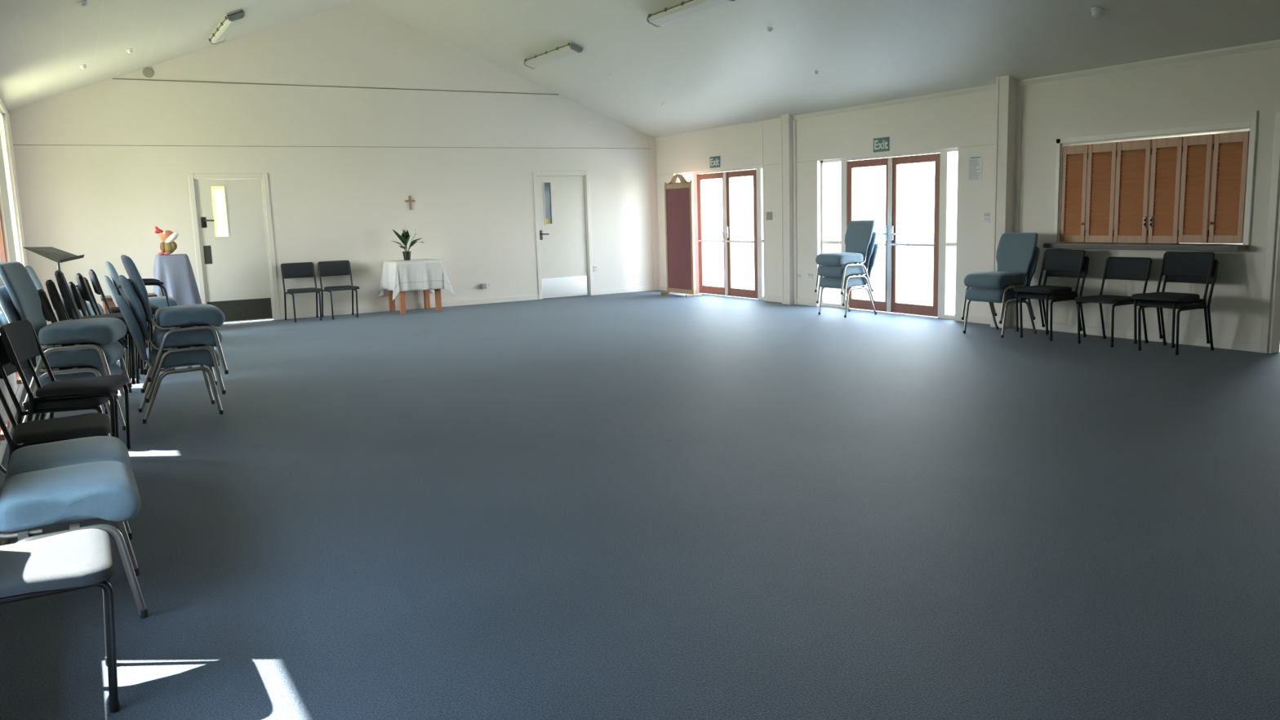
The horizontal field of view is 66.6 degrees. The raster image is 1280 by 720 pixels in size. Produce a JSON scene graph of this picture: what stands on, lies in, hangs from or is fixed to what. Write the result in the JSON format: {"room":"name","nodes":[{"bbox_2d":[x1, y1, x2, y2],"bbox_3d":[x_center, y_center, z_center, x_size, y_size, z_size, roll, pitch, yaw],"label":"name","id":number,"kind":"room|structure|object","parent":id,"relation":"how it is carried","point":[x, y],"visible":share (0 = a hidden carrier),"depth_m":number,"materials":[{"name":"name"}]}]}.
{"room":"church hall","nodes":[
{"label":"church hall","id":0,"kind":"room"},
{"bbox_2d":[0,97,27,421],"bbox_3d":[-3.310,-0.615,4.528,0.120,2.796,18.000,-7,10,-29],"label":"wall","id":1,"kind":"structure","parent":0,"point":[5,212],"depth_m":9.71,"materials":[{"name":"white paint"}]},
{"bbox_2d":[0,421,9,440],"bbox_3d":[-4.053,-0.429,5.944,0.130,1.810,0.490,-7,10,-29],"label":"window","id":2,"kind":"structure","parent":1,"relation":"in","point":[2,437],"depth_m":5.95,"materials":[{"name":"clear glass"}]},
{"bbox_2d":[0,109,21,262],"bbox_3d":[-6.878,-1.466,10.694,0.130,2.600,1.790,-7,10,-29],"label":"window","id":3,"kind":"structure","parent":1,"relation":"in","point":[2,123],"depth_m":11.28,"materials":[{"name":"white"}]},
{"bbox_2d":[0,217,22,384],"bbox_3d":[-5.512,-0.765,8.439,0.130,1.810,1.290,-7,10,-29],"label":"window","id":4,"kind":"structure","parent":1,"relation":"in","point":[19,381],"depth_m":8.89,"materials":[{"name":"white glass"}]},
{"bbox_2d":[0,383,23,463],"bbox_3d":[-3.211,0.718,4.765,0.012,0.085,18.000,-7,10,-29],"label":"baseboard","id":5,"kind":"structure","parent":1,"relation":"attached to","point":[3,443],"depth_m":6.83,"materials":[{"name":"white"}]},
{"bbox_2d":[7,1,653,324],"bbox_3d":[-3.793,-2.968,14.495,9.570,4.475,0.120,-7,10,-29],"label":"wall","id":6,"kind":"structure","parent":0,"point":[100,200],"depth_m":14.11,"materials":[{"name":"white paint"}]},
{"bbox_2d":[142,66,154,77],"bbox_3d":[-6.441,-3.768,12.762,0.136,0.136,0.012,-7,10,-29],"label":"air vent","id":7,"kind":"object","parent":6,"relation":"in","point":[148,72],"visible":1,"depth_m":12.76,"materials":[{"name":"grey plastic"}]},
{"bbox_2d":[187,173,279,323],"bbox_3d":[-5.646,-1.552,13.578,1.021,2.066,0.161,-7,10,-29],"label":"door","id":8,"kind":"structure","parent":6,"relation":"in","point":[231,219],"depth_m":13.57,"materials":[{"name":"white"}]},
{"bbox_2d":[13,144,609,148],"bbox_3d":[-3.794,-3.148,14.398,9.270,0.006,0.004,-7,10,-29],"label":"trim","id":9,"kind":"structure","parent":6,"relation":"attached to","point":[13,144],"depth_m":13.82,"materials":[{"name":"brown"}]},
{"bbox_2d":[112,78,559,94],"bbox_3d":[-4.058,-3.954,14.134,6.357,0.012,0.007,-7,10,-29],"label":"trim","id":10,"kind":"structure","parent":6,"relation":"attached to","point":[113,78],"depth_m":13.88,"materials":[{"name":"brown"}]},
{"bbox_2d":[404,195,415,209],"bbox_3d":[-3.466,-2.367,14.685,0.152,0.210,0.021,-7,10,-29],"label":"wall cross","id":11,"kind":"object","parent":6,"relation":"attached to","point":[410,201],"visible":1,"depth_m":14.68,"materials":[{"name":"brown wood"}]},
{"bbox_2d":[280,285,653,319],"bbox_3d":[-3.741,-0.786,14.742,9.220,0.085,0.012,-7,10,-29],"label":"baseboard","id":12,"kind":"structure","parent":6,"relation":"attached to","point":[530,297],"depth_m":15.19,"materials":[{"name":"white wood"}]},
{"bbox_2d":[480,283,490,288],"bbox_3d":[-2.437,-1.172,15.425,0.175,0.082,0.060,-7,10,-29],"label":"power socket","id":13,"kind":"object","parent":6,"relation":"attached to","point":[484,286],"visible":1,"depth_m":15.39,"materials":[{"name":"white plastic"}]},
{"bbox_2d":[533,170,593,299],"bbox_3d":[-1.273,-2.067,16.067,1.009,2.066,0.161,-7,10,-29],"label":"door","id":14,"kind":"structure","parent":6,"relation":"in","point":[562,206],"depth_m":16.06,"materials":[{"name":"white"}]},
{"bbox_2d":[593,265,597,271],"bbox_3d":[-0.753,-1.537,16.389,0.075,0.110,0.012,-7,10,-29],"label":"power socket","id":15,"kind":"object","parent":6,"relation":"attached to","point":[595,267],"visible":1,"depth_m":16.39,"materials":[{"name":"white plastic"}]},
{"bbox_2d":[649,136,659,290],"bbox_3d":[0.255,-2.521,16.843,0.110,2.636,0.018,-7,10,-29],"label":"trim","id":16,"kind":"structure","parent":6,"relation":"attached to","point":[652,142],"depth_m":16.83,"materials":[{"name":"white paint"}]},
{"bbox_2d":[0,290,1279,719],"bbox_3d":[0.819,0.316,7.068,9.570,0.060,18.240,-7,10,-29],"label":"floor","id":17,"kind":"structure","parent":0,"point":[650,504],"depth_m":4.26,"materials":[{"name":"blue carpet"}]},
{"bbox_2d":[23,246,84,270],"bbox_3d":[-6.131,-0.608,10.326,0.384,1.199,0.536,-2,9,-1],"label":"music stand","id":18,"kind":"object","parent":17,"relation":"on","point":[55,255],"visible":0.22,"depth_m":10.22,"materials":[{"name":"grey metal"}]},
{"bbox_2d":[23,246,84,262],"bbox_3d":[-6.155,-1.113,10.244,0.545,0.174,0.654,-7,10,-29],"label":"tray","id":19,"kind":"object","parent":18,"relation":"on","point":[55,255],"depth_m":10.21,"materials":[{"name":"grey metal"}]},
{"bbox_2d":[0,386,111,533],"bbox_3d":[-2.854,0.357,4.692,0.538,0.800,0.468,-7,10,-29],"label":"chair","id":20,"kind":"object","parent":17,"relation":"on","point":[88,424],"visible":0.79,"depth_m":4.60,"materials":[{"name":"grey fabric"}]},
{"bbox_2d":[0,335,119,438],"bbox_3d":[-3.289,0.244,5.517,0.538,0.800,0.468,-4,9,-16],"label":"chair","id":21,"kind":"object","parent":17,"relation":"on","point":[6,368],"visible":0.51,"depth_m":5.34,"materials":[{"name":"grey fabric"}]},
{"bbox_2d":[0,319,131,448],"bbox_3d":[-3.228,0.173,5.524,0.538,0.800,0.468,-4,9,-16],"label":"chair","id":22,"kind":"object","parent":21,"relation":"on","point":[21,343],"visible":0.89,"depth_m":5.42,"materials":[{"name":"grey fabric"}]},
{"bbox_2d":[0,528,120,712],"bbox_3d":[-1.802,0.616,2.776,0.538,0.800,0.468,-7,10,-29],"label":"chair","id":23,"kind":"object","parent":17,"relation":"on","point":[79,559],"visible":1,"depth_m":2.75,"materials":[{"name":"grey fabric"}]},
{"bbox_2d":[0,308,125,444],"bbox_3d":[-3.735,0.096,6.294,0.623,0.886,0.512,-5,9,-18],"label":"banquet chair","id":24,"kind":"object","parent":17,"relation":"on","point":[114,369],"visible":0.23,"depth_m":6.15,"materials":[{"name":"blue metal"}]},
{"bbox_2d":[0,285,124,422],"bbox_3d":[-3.711,-0.050,6.281,0.623,0.886,0.512,-5,9,-18],"label":"banquet chair","id":25,"kind":"object","parent":24,"relation":"on","point":[113,352],"visible":0.47,"depth_m":6.10,"materials":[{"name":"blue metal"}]},
{"bbox_2d":[0,261,132,407],"bbox_3d":[-3.687,-0.196,6.269,0.623,0.886,0.512,-5,9,-18],"label":"banquet chair","id":26,"kind":"object","parent":25,"relation":"on","point":[23,292],"visible":0.87,"depth_m":6.11,"materials":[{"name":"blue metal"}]},
{"bbox_2d":[0,435,138,567],"bbox_3d":[-2.404,0.417,3.919,0.623,0.886,0.512,-7,10,-29],"label":"banquet chair","id":27,"kind":"object","parent":17,"relation":"on","point":[36,457],"visible":0.34,"depth_m":3.88,"materials":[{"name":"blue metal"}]},
{"bbox_2d":[34,368,107,420],"bbox_3d":[-4.273,0.010,7.256,0.538,0.800,0.468,-7,10,-29],"label":"chair","id":28,"kind":"object","parent":17,"relation":"on","point":[37,416],"visible":0.05,"depth_m":7.01,"materials":[{"name":"grey fabric"}]},
{"bbox_3d":[-4.219,-0.064,7.278,0.538,0.800,0.468,-7,10,-29],"label":"chair","id":29,"kind":"object","parent":28,"relation":"on","visible":0},
{"bbox_2d":[37,288,126,389],"bbox_3d":[-4.164,-0.137,7.300,0.538,0.800,0.468,-7,10,-29],"label":"chair","id":30,"kind":"object","parent":29,"relation":"on","point":[49,315],"visible":0.16,"depth_m":6.99,"materials":[{"name":"grey fabric"}]},
{"bbox_2d":[45,279,135,384],"bbox_3d":[-4.110,-0.210,7.322,0.538,0.800,0.468,-7,10,-29],"label":"chair","id":31,"kind":"object","parent":30,"relation":"on","point":[57,304],"visible":0.35,"depth_m":7.29,"materials":[{"name":"grey fabric"}]},
{"bbox_2d":[54,270,144,374],"bbox_3d":[-4.056,-0.283,7.343,0.538,0.800,0.468,-7,10,-29],"label":"chair","id":32,"kind":"object","parent":31,"relation":"on","point":[64,290],"visible":0.38,"depth_m":7.18,"materials":[{"name":"grey fabric"}]},
{"bbox_2d":[0,460,148,617],"bbox_3d":[-2.141,0.477,3.469,0.623,0.886,0.512,-7,10,-29],"label":"banquet chair","id":33,"kind":"object","parent":17,"relation":"on","point":[108,491],"visible":0.94,"depth_m":3.38,"materials":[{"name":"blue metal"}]},
{"bbox_2d":[50,302,132,392],"bbox_3d":[-4.580,-0.119,8.167,0.538,0.800,0.468,-7,10,-29],"label":"chair","id":34,"kind":"object","parent":17,"relation":"on","point":[58,314],"visible":0.18,"depth_m":8.12,"materials":[{"name":"grey fabric"}]},
{"bbox_2d":[58,291,139,383],"bbox_3d":[-4.526,-0.193,8.188,0.538,0.800,0.468,-7,10,-29],"label":"chair","id":35,"kind":"object","parent":34,"relation":"on","point":[67,304],"visible":0.16,"depth_m":8.12,"materials":[{"name":"grey fabric"}]},
{"bbox_2d":[67,281,146,375],"bbox_3d":[-4.472,-0.266,8.210,0.538,0.800,0.468,-7,10,-29],"label":"chair","id":36,"kind":"object","parent":35,"relation":"on","point":[72,286],"visible":0.19,"depth_m":7.89,"materials":[{"name":"grey fabric"}]},
{"bbox_2d":[75,273,153,355],"bbox_3d":[-4.418,-0.340,8.232,0.538,0.800,0.468,-7,10,-29],"label":"chair","id":37,"kind":"object","parent":36,"relation":"on","point":[84,291],"visible":0.39,"depth_m":7.94,"materials":[{"name":"grey fabric"}]},
{"bbox_2d":[99,293,157,347],"bbox_3d":[-5.856,-0.443,11.213,0.570,0.600,0.452,-7,10,-29],"label":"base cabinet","id":38,"kind":"object","parent":17,"relation":"on","point":[108,298],"visible":0.09,"depth_m":10.92,"materials":[{"name":"brown wood"}]},
{"bbox_2d":[103,275,155,328],"bbox_3d":[-5.168,-0.442,10.112,0.623,0.886,0.512,-7,10,-29],"label":"banquet chair","id":39,"kind":"object","parent":17,"relation":"on","point":[111,288],"visible":0.15,"depth_m":9.77,"materials":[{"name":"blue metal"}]},
{"bbox_2d":[105,261,178,346],"bbox_3d":[-5.146,-0.588,10.105,0.623,0.886,0.566,-7,10,-29],"label":"banquet chair","id":40,"kind":"object","parent":39,"relation":"on","point":[159,301],"visible":0.48,"depth_m":9.94,"materials":[{"name":"blue fabric"}]},
{"bbox_2d":[115,295,223,423],"bbox_3d":[-3.440,-0.041,7.135,0.623,0.886,0.512,-7,10,-29],"label":"banquet chair","id":41,"kind":"object","parent":17,"relation":"on","point":[202,357],"visible":0.85,"depth_m":6.97,"materials":[{"name":"blue fabric"}]},
{"bbox_2d":[118,275,226,403],"bbox_3d":[-3.419,-0.188,7.128,0.623,0.886,0.512,-7,10,-29],"label":"banquet chair","id":42,"kind":"object","parent":41,"relation":"on","point":[176,340],"visible":0.87,"depth_m":6.95,"materials":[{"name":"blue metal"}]},
{"bbox_2d":[120,254,228,382],"bbox_3d":[-3.397,-0.335,7.121,0.623,0.886,0.512,-7,10,-29],"label":"banquet chair","id":43,"kind":"object","parent":42,"relation":"on","point":[173,317],"visible":0.94,"depth_m":6.94,"materials":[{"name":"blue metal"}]},
{"bbox_2d":[280,262,322,322],"bbox_3d":[-4.750,-0.960,13.715,0.468,0.800,0.538,-7,10,-29],"label":"chair","id":44,"kind":"object","parent":17,"relation":"on","point":[304,269],"visible":1,"depth_m":13.80,"materials":[{"name":"grey fabric"}]},
{"bbox_2d":[317,260,359,319],"bbox_3d":[-4.309,-1.012,13.966,0.468,0.800,0.538,-7,10,-29],"label":"chair","id":45,"kind":"object","parent":17,"relation":"on","point":[336,268],"visible":0.96,"depth_m":14.05,"materials":[{"name":"grey fabric"}]},
{"bbox_2d":[388,288,441,314],"bbox_3d":[-3.363,-1.099,14.491,0.630,0.755,0.630,-7,10,-29],"label":"side table","id":46,"kind":"object","parent":17,"relation":"on","point":[437,291],"visible":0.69,"depth_m":14.41,"materials":[{"name":"orange wood"}]},
{"bbox_2d":[377,258,455,300],"bbox_3d":[-3.336,-1.206,14.421,0.935,0.539,0.813,-7,10,-29],"label":"tablecloth","id":47,"kind":"object","parent":46,"relation":"on","point":[415,274],"visible":0.98,"depth_m":14.22,"materials":[{"name":"white fabric"}]},
{"bbox_2d":[402,251,411,260],"bbox_3d":[-3.447,-1.541,14.411,0.128,0.130,0.128,-7,10,-29],"label":"pot","id":48,"kind":"object","parent":47,"relation":"on","point":[406,255],"depth_m":14.37,"materials":[{"name":"black"}]},
{"bbox_2d":[391,224,424,260],"bbox_3d":[-3.417,-1.736,14.375,0.516,0.524,0.175,-7,10,-29],"label":"lily","id":49,"kind":"object","parent":47,"relation":"on","point":[404,237],"visible":1,"depth_m":14.36,"materials":[{"name":"green plant"}]},
{"bbox_2d":[660,174,702,297],"bbox_3d":[0.641,-2.023,15.810,0.300,1.940,0.810,-7,10,-29],"label":"notice board","id":50,"kind":"object","parent":17,"relation":"on","point":[678,197],"visible":1,"depth_m":15.77,"materials":[{"name":"brown wood"}]},
{"bbox_2d":[817,243,878,317],"bbox_3d":[2.644,-1.020,12.318,0.623,0.886,0.512,-7,10,-29],"label":"banquet chair","id":51,"kind":"object","parent":17,"relation":"on","point":[824,282],"visible":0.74,"depth_m":12.18,"materials":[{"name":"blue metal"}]},
{"bbox_2d":[816,231,875,306],"bbox_3d":[2.614,-1.160,12.281,0.623,0.886,0.512,-7,10,-29],"label":"banquet chair","id":52,"kind":"object","parent":51,"relation":"on","point":[836,271],"visible":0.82,"depth_m":12.13,"materials":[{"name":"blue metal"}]},
{"bbox_2d":[814,220,874,294],"bbox_3d":[2.584,-1.301,12.245,0.623,0.886,0.512,-7,10,-29],"label":"banquet chair","id":53,"kind":"object","parent":52,"relation":"on","point":[859,233],"visible":0.98,"depth_m":12.17,"materials":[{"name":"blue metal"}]},
{"bbox_2d":[963,247,1039,337],"bbox_3d":[3.767,-0.720,10.123,0.623,0.886,0.512,-7,10,-29],"label":"banquet chair","id":54,"kind":"object","parent":17,"relation":"on","point":[972,294],"visible":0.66,"depth_m":9.99,"materials":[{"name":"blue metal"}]},
{"bbox_2d":[961,232,1037,324],"bbox_3d":[3.737,-0.860,10.086,0.623,0.886,0.512,-7,10,-29],"label":"banquet chair","id":55,"kind":"object","parent":54,"relation":"on","point":[1015,251],"visible":0.96,"depth_m":10.04,"materials":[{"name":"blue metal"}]},
{"bbox_2d":[1017,256,1088,341],"bbox_3d":[4.114,-0.625,9.720,0.538,0.800,0.468,-7,10,-29],"label":"chair","id":56,"kind":"object","parent":17,"relation":"on","point":[1055,298],"visible":0.7,"depth_m":9.63,"materials":[{"name":"grey fabric"}]},
{"bbox_2d":[1013,248,1084,334],"bbox_3d":[4.056,-0.685,9.678,0.538,0.800,0.468,-7,10,-29],"label":"chair","id":57,"kind":"object","parent":56,"relation":"on","point":[1057,260],"visible":1,"depth_m":9.67,"materials":[{"name":"grey fabric"}]},
{"bbox_2d":[1075,257,1151,347],"bbox_3d":[4.456,-0.556,9.195,0.538,0.800,0.468,-7,10,-29],"label":"chair","id":58,"kind":"object","parent":17,"relation":"on","point":[1138,268],"visible":0.84,"depth_m":9.19,"materials":[{"name":"grey fabric"}]},
{"bbox_2d":[1136,259,1218,355],"bbox_3d":[4.758,-0.483,8.658,0.538,0.800,0.468,-7,10,-29],"label":"chair","id":59,"kind":"object","parent":17,"relation":"on","point":[1169,278],"visible":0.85,"depth_m":8.58,"materials":[{"name":"grey fabric"}]},
{"bbox_2d":[1131,251,1214,347],"bbox_3d":[4.700,-0.543,8.616,0.538,0.800,0.468,-7,10,-29],"label":"chair","id":60,"kind":"object","parent":59,"relation":"on","point":[1174,263],"visible":1,"depth_m":8.60,"materials":[{"name":"grey fabric"}]},
{"bbox_3d":[-4.866,-0.217,8.861,0.538,0.800,0.468,-7,10,-29],"label":"chair","id":61,"kind":"object","parent":17,"relation":"on","visible":0},
{"bbox_2d":[75,284,146,343],"bbox_3d":[-4.812,-0.290,8.883,0.538,0.800,0.468,-7,10,-29],"label":"chair","id":62,"kind":"object","parent":61,"relation":"on","point":[84,303],"visible":0.09,"depth_m":8.56,"materials":[{"name":"grey fabric"}]},
{"bbox_2d":[83,276,101,315],"bbox_3d":[-4.758,-0.363,8.905,0.538,0.800,0.468,-7,10,-29],"label":"chair","id":63,"kind":"object","parent":62,"relation":"on","point":[86,280],"visible":0.2,"depth_m":8.59,"materials":[{"name":"grey fabric"}]},
{"bbox_2d":[88,269,159,346],"bbox_3d":[-4.703,-0.437,8.927,0.538,0.800,0.468,-7,10,-29],"label":"chair","id":64,"kind":"object","parent":63,"relation":"on","point":[98,290],"visible":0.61,"depth_m":8.64,"materials":[{"name":"grey fabric"}]},
{"bbox_3d":[-5.664,-0.348,9.601,0.623,0.886,0.512,-7,10,-29],"label":"banquet chair","id":65,"kind":"object","parent":17,"relation":"on","visible":0},
{"bbox_2d":[24,265,103,317],"bbox_3d":[-5.643,-0.495,9.594,0.623,0.886,0.512,-7,10,-29],"label":"banquet chair","id":66,"kind":"object","parent":65,"relation":"on","point":[30,270],"visible":0.14,"depth_m":9.46,"materials":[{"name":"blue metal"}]},
{"bbox_3d":[-5.958,-0.837,12.489,0.340,1.000,0.340,-7,10,-29],"label":"pedestal","id":67,"kind":"object","parent":17,"relation":"on","visible":0},
{"bbox_2d":[152,253,201,305],"bbox_3d":[-5.955,-0.894,12.494,0.644,0.912,0.644,-7,10,-29],"label":"cloth","id":68,"kind":"object","parent":67,"relation":"on","point":[175,271],"visible":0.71,"depth_m":12.29,"materials":[{"name":"grey"}]},
{"bbox_2d":[155,226,178,254],"bbox_3d":[-5.980,-1.514,12.325,0.268,0.359,0.190,-7,10,-29],"label":"toy","id":69,"kind":"object","parent":68,"relation":"on","point":[167,246],"visible":1,"depth_m":12.29,"materials":[{"name":"brown"}]},
{"bbox_2d":[0,0,1279,137],"bbox_3d":[0.492,-3.142,6.471,11.080,2.257,19.100,-7,10,-29],"label":"ceiling","id":70,"kind":"structure","parent":0,"point":[721,65],"depth_m":10.88,"materials":[{"name":"white paint"}]},
{"bbox_2d":[78,0,87,7],"bbox_3d":[-4.364,-2.792,7.631,0.066,0.055,0.068,-5,9,-19],"label":"ceiling detector","id":71,"kind":"object","parent":70,"relation":"attached to","point":[83,3],"visible":1,"depth_m":7.62,"materials":[{"name":"white plastic"}]},
{"bbox_2d":[79,64,86,69],"bbox_3d":[-6.120,-3.219,10.699,0.066,0.055,0.068,-5,9,-19],"label":"ceiling detector","id":72,"kind":"object","parent":70,"relation":"attached to","point":[83,67],"visible":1,"depth_m":10.68,"materials":[{"name":"white plastic"}]},
{"bbox_2d":[208,8,244,44],"bbox_3d":[-4.903,-3.933,11.524,0.208,0.139,1.600,-7,10,-29],"label":"fluorescent light","id":73,"kind":"object","parent":70,"relation":"attached to","point":[228,22],"visible":1,"depth_m":11.25,"materials":[{"name":"grey plastic"}]},
{"bbox_2d":[210,18,241,44],"bbox_3d":[-4.894,-3.915,11.532,0.180,0.053,1.540,-29,20,-24],"label":"diffuser","id":74,"kind":"object","parent":73,"relation":"attached to","point":[225,26],"depth_m":11.46,"materials":[{"name":"white plastic"}]},
{"bbox_2d":[523,41,583,68],"bbox_3d":[-1.238,-4.290,13.742,0.208,0.139,1.570,-7,10,-29],"label":"fluorescent light","id":75,"kind":"object","parent":70,"relation":"attached to","point":[571,48],"visible":1,"depth_m":13.58,"materials":[{"name":"grey plastic"}]},
{"bbox_2d":[646,0,735,26],"bbox_3d":[0.544,-3.879,10.735,0.208,0.139,1.530,-7,10,-29],"label":"fluorescent light","id":76,"kind":"object","parent":70,"relation":"attached to","point":[686,8],"visible":1,"depth_m":10.79,"materials":[{"name":"grey plastic"}]},
{"bbox_2d":[766,26,773,32],"bbox_3d":[1.436,-3.647,10.762,0.066,0.055,0.068,-5,9,-19],"label":"ceiling detector","id":77,"kind":"object","parent":70,"relation":"attached to","point":[769,28],"visible":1,"depth_m":10.74,"materials":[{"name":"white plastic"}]},
{"bbox_2d":[1090,7,1103,17],"bbox_3d":[3.946,-2.996,8.405,0.098,0.083,0.102,-5,9,-19],"label":"ceiling detector","id":78,"kind":"object","parent":70,"relation":"attached to","point":[1096,11],"visible":1,"depth_m":8.38,"materials":[{"name":"white plastic"}]},
{"bbox_2d":[655,46,1279,342],"bbox_3d":[4.864,-1.481,9.192,0.120,2.604,18.000,-7,10,-29],"label":"wall","id":79,"kind":"structure","parent":0,"point":[1226,88],"depth_m":10.15,"materials":[{"name":"white paint"}]},
{"bbox_2d":[709,155,720,168],"bbox_3d":[1.171,-3.091,15.209,0.018,0.180,0.280,-7,10,-29],"label":"exit sign","id":80,"kind":"object","parent":79,"relation":"attached to","point":[715,161],"visible":1,"depth_m":15.19,"materials":[{"name":"teal plastic"}]},
{"bbox_2d":[676,165,764,300],"bbox_3d":[1.254,-2.003,15.425,0.124,1.980,2.450,-7,10,-29],"label":"door","id":81,"kind":"structure","parent":79,"relation":"in","point":[757,293],"depth_m":15.22,"materials":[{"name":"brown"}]},
{"bbox_2d":[766,212,772,220],"bbox_3d":[1.880,-2.096,14.175,0.012,0.115,0.130,-7,10,-29],"label":"light switch","id":82,"kind":"object","parent":79,"relation":"attached to","point":[769,215],"visible":1,"depth_m":14.17,"materials":[{"name":"grey plastic"}]},
{"bbox_2d":[780,114,797,304],"bbox_3d":[2.088,-2.103,13.716,0.103,2.640,0.255,-7,10,-29],"label":"pillar","id":83,"kind":"structure","parent":79,"relation":"attached to","point":[788,125],"depth_m":13.67,"materials":[{"name":"white paint"}]},
{"bbox_2d":[808,273,813,278],"bbox_3d":[2.364,-1.165,13.517,0.012,0.070,0.100,-7,10,-29],"label":"power socket","id":84,"kind":"object","parent":79,"relation":"attached to","point":[810,275],"visible":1,"depth_m":13.51,"materials":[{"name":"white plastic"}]},
{"bbox_2d":[657,140,995,294],"bbox_3d":[2.130,-2.110,13.742,0.003,2.444,7.270,-7,10,-29],"label":"trim","id":85,"kind":"structure","parent":79,"relation":"attached to","point":[762,140],"depth_m":14.18,"materials":[{"name":"grey wood"}]},
{"bbox_2d":[873,136,889,152],"bbox_3d":[2.994,-2.672,12.091,0.018,0.180,0.280,-7,10,-29],"label":"exit sign","id":86,"kind":"object","parent":79,"relation":"attached to","point":[881,144],"visible":1,"depth_m":12.07,"materials":[{"name":"teal plastic"}]},
{"bbox_2d":[821,147,958,319],"bbox_3d":[3.085,-1.583,12.293,0.124,1.980,2.435,-7,10,-29],"label":"door","id":87,"kind":"structure","parent":79,"relation":"in","point":[939,308],"depth_m":12.13,"materials":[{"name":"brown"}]},
{"bbox_2d":[659,285,1260,352],"bbox_3d":[4.851,-0.229,9.341,0.012,0.085,17.980,-7,10,-29],"label":"baseboard","id":88,"kind":"structure","parent":79,"relation":"attached to","point":[1117,333],"depth_m":9.61,"materials":[{"name":"white"}]},
{"bbox_2d":[654,39,1279,141],"bbox_3d":[4.766,-2.742,8.954,0.028,0.056,17.980,-7,10,-29],"label":"trim","id":89,"kind":"structure","parent":79,"relation":"attached to","point":[1275,43],"depth_m":10.09,"materials":[{"name":"white wood"}]},
{"bbox_2d":[967,154,982,182],"bbox_3d":[3.747,-2.144,10.893,0.003,0.300,0.200,-7,10,-29],"label":"paper notice","id":90,"kind":"object","parent":79,"relation":"attached to","point":[975,162],"visible":1,"depth_m":10.89,"materials":[{"name":"white paper"}]},
{"bbox_2d":[984,212,990,222],"bbox_3d":[3.853,-1.584,10.815,0.012,0.115,0.075,-7,10,-29],"label":"light switch","id":91,"kind":"object","parent":79,"relation":"attached to","point":[987,215],"visible":1,"depth_m":10.81,"materials":[{"name":"white plastic"}]},
{"bbox_2d":[990,75,1022,328],"bbox_3d":[3.935,-1.681,10.491,0.168,2.664,0.235,-7,10,-29],"label":"pillar","id":92,"kind":"structure","parent":79,"relation":"attached to","point":[1009,95],"depth_m":10.39,"materials":[{"name":"white paint"}]},
{"bbox_2d":[1059,144,1088,242],"bbox_3d":[4.396,-1.681,9.878,0.058,0.968,0.289,-7,10,-29],"label":"shutter","id":93,"kind":"object","parent":79,"relation":"attached to","point":[1074,166],"visible":1,"depth_m":9.88,"materials":[{"name":"brown wood"}]},
{"bbox_2d":[1084,142,1117,242],"bbox_3d":[4.554,-1.647,9.624,0.042,0.968,0.311,-7,10,-29],"label":"shutter","id":94,"kind":"object","parent":79,"relation":"attached to","point":[1102,158],"visible":1,"depth_m":9.62,"materials":[{"name":"brown wood"}]},
{"bbox_2d":[1112,139,1152,243],"bbox_3d":[4.714,-1.609,9.340,0.052,0.968,0.344,-7,10,-29],"label":"shutter","id":95,"kind":"object","parent":79,"relation":"attached to","point":[1134,157],"visible":1,"depth_m":9.33,"materials":[{"name":"brown wood"}]},
{"bbox_2d":[1043,242,1247,251],"bbox_3d":[4.878,-1.095,9.346,0.523,0.050,1.950,-7,10,-29],"label":"shelf","id":96,"kind":"object","parent":79,"relation":"attached to","point":[1183,246],"visible":0.67,"depth_m":9.06,"materials":[{"name":"grey laminate"}]},
{"bbox_2d":[1053,111,1257,244],"bbox_3d":[4.817,-1.672,9.215,0.140,1.133,1.960,-7,10,-29],"label":"trim","id":97,"kind":"structure","parent":79,"relation":"attached to","point":[1251,125],"depth_m":8.87,"materials":[{"name":"white wood"}]},
{"bbox_2d":[1146,136,1183,243],"bbox_3d":[4.880,-1.571,9.057,0.052,0.968,0.293,-7,10,-29],"label":"shutter","id":98,"kind":"object","parent":79,"relation":"attached to","point":[1166,154],"visible":1,"depth_m":9.05,"materials":[{"name":"brown wood"}]},
{"bbox_2d":[1177,133,1214,243],"bbox_3d":[5.026,-1.543,8.816,0.042,0.959,0.271,-7,10,-29],"label":"shutter","id":99,"kind":"object","parent":79,"relation":"attached to","point":[1197,151],"visible":1,"depth_m":8.81,"materials":[{"name":"brown wood"}]},
{"bbox_2d":[1207,130,1249,243],"bbox_3d":[5.164,-1.508,8.553,0.058,0.959,0.307,-6,10,-27],"label":"shutter","id":100,"kind":"object","parent":79,"relation":"attached to","point":[1230,153],"visible":1,"depth_m":8.55,"materials":[{"name":"brown wood"}]},
{"bbox_2d":[1259,111,1279,353],"bbox_3d":[5.638,-1.021,7.922,0.150,2.030,0.940,-7,10,-29],"label":"door","id":101,"kind":"structure","parent":79,"relation":"in","point":[1270,323],"depth_m":8.29,"materials":[{"name":"white"}]},
{"bbox_2d":[1070,128,1249,146],"bbox_3d":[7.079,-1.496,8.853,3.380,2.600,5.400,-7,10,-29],"label":"trim","id":102,"kind":"structure","parent":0,"point":[1249,129],"depth_m":11.09,"materials":[{"name":"white paint"}]},
{"label":"outside","id":103,"kind":"structure","parent":0,"visible":0},
{"bbox_2d":[693,218,956,271],"bbox_3d":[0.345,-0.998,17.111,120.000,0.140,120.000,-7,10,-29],"label":"fence","id":104,"kind":"structure","parent":103,"point":[909,231],"depth_m":40.84,"materials":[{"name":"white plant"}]},
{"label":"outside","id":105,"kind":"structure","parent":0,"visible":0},
{"bbox_2d":[224,260,955,323],"bbox_3d":[1.032,-0.942,15.712,18.200,0.130,12.100,-7,10,-29],"label":"ground","id":106,"kind":"structure","parent":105,"point":[914,279],"depth_m":17.99,"materials":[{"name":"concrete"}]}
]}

